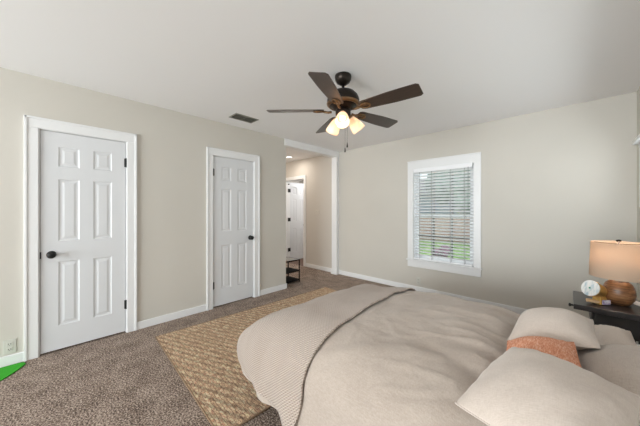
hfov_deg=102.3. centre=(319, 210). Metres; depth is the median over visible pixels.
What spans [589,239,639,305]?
table lamp
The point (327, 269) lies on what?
baseboard
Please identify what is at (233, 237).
door
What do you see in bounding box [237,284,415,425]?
throw blanket
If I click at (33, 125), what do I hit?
door frame
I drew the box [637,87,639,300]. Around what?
wall
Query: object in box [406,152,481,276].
window
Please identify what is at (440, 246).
flowering bush
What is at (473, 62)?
ceiling
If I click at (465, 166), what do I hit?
window blind
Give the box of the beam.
[284,139,338,157]
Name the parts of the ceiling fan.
blade, blade, blade, lamp shade, lamp shade, bulb, lamp shade, blade, blade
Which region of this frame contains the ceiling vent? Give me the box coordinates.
[229,113,258,122]
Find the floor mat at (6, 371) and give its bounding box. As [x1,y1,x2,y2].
[0,362,25,380]
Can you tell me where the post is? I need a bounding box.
[331,157,339,274]
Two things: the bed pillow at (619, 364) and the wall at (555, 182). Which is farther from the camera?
the wall at (555, 182)
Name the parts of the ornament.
stem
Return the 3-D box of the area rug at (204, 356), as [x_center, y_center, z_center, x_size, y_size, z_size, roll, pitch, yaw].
[-0.239,1.293,2.889,2.451,0.012,1.611,0,0,-44]
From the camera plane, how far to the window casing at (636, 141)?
2.38 m
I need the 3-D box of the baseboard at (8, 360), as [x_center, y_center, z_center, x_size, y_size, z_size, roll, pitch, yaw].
[-3.061,1.258,1.774,0.134,0.084,7.094,0,0,44]
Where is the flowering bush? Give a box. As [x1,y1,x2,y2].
[432,246,450,256]
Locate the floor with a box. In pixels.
[0,258,636,425]
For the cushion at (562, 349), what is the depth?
1.03 m
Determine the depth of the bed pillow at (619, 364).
0.95 m
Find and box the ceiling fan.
[266,71,422,151]
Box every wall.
[0,67,285,356]
[286,92,636,318]
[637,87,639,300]
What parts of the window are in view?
sash, sash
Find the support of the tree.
on the lawn
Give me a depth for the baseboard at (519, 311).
4.07 m
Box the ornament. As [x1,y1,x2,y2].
[581,280,610,304]
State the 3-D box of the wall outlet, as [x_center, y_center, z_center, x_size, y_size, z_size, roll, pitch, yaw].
[-2.603,1.145,2.163,0.010,0.116,0.072,0,0,44]
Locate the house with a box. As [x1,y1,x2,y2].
[420,180,456,216]
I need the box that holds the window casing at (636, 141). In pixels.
[632,134,639,206]
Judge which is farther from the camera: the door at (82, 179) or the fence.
the fence
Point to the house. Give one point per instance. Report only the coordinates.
(420, 180)
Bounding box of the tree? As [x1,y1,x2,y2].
[425,170,469,213]
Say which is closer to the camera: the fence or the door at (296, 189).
the door at (296, 189)
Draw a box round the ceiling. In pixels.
[0,0,639,162]
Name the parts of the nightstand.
drawer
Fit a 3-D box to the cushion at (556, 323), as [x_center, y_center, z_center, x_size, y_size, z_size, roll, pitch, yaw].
[1.171,0.591,1.304,0.319,0.175,0.434,0,0,44]
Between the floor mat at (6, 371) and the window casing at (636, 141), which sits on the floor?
the floor mat at (6, 371)
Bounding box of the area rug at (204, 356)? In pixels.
[155,287,336,425]
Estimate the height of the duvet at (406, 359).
0.616 m
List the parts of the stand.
shelf, shelf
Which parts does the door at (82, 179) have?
knob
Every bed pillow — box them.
[577,344,639,422]
[594,325,636,345]
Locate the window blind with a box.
[413,163,472,266]
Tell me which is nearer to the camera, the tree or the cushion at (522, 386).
the cushion at (522, 386)
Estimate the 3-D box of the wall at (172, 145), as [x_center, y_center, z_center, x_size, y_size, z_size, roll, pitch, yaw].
[-3.112,0.060,1.730,0.120,2.480,7.200,0,0,44]
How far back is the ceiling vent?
3.30 m
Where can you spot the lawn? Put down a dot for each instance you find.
(421, 239)
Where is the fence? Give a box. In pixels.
[420,218,469,242]
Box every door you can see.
[40,130,126,353]
[213,156,253,306]
[288,182,302,258]
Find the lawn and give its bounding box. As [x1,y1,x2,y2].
[420,239,469,259]
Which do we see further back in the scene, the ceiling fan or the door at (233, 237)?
the door at (233, 237)
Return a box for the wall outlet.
[3,338,15,354]
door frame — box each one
[24,115,136,361]
[207,147,259,310]
[286,175,305,266]
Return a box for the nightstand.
[568,291,639,343]
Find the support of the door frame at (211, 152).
attached to the wall at (172, 145)
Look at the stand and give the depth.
4.65 m
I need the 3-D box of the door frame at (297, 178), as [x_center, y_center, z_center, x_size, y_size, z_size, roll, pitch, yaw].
[-0.579,0.249,6.252,0.815,2.102,0.138,0,0,44]
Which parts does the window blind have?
ladder cord, ladder cord, rail, ladder cord, ladder cord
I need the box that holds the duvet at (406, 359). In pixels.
[241,290,519,425]
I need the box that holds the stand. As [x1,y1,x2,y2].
[286,257,299,282]
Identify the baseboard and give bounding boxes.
[0,283,286,367]
[306,263,331,271]
[339,270,527,314]
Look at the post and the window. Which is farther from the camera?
the post
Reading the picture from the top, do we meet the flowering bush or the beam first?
the beam
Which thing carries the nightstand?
on the floor
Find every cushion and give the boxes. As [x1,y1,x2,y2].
[455,347,639,425]
[506,336,581,367]
[507,307,600,349]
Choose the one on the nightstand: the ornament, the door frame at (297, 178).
the ornament
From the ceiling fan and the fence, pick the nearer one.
the ceiling fan
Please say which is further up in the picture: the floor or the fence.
the fence

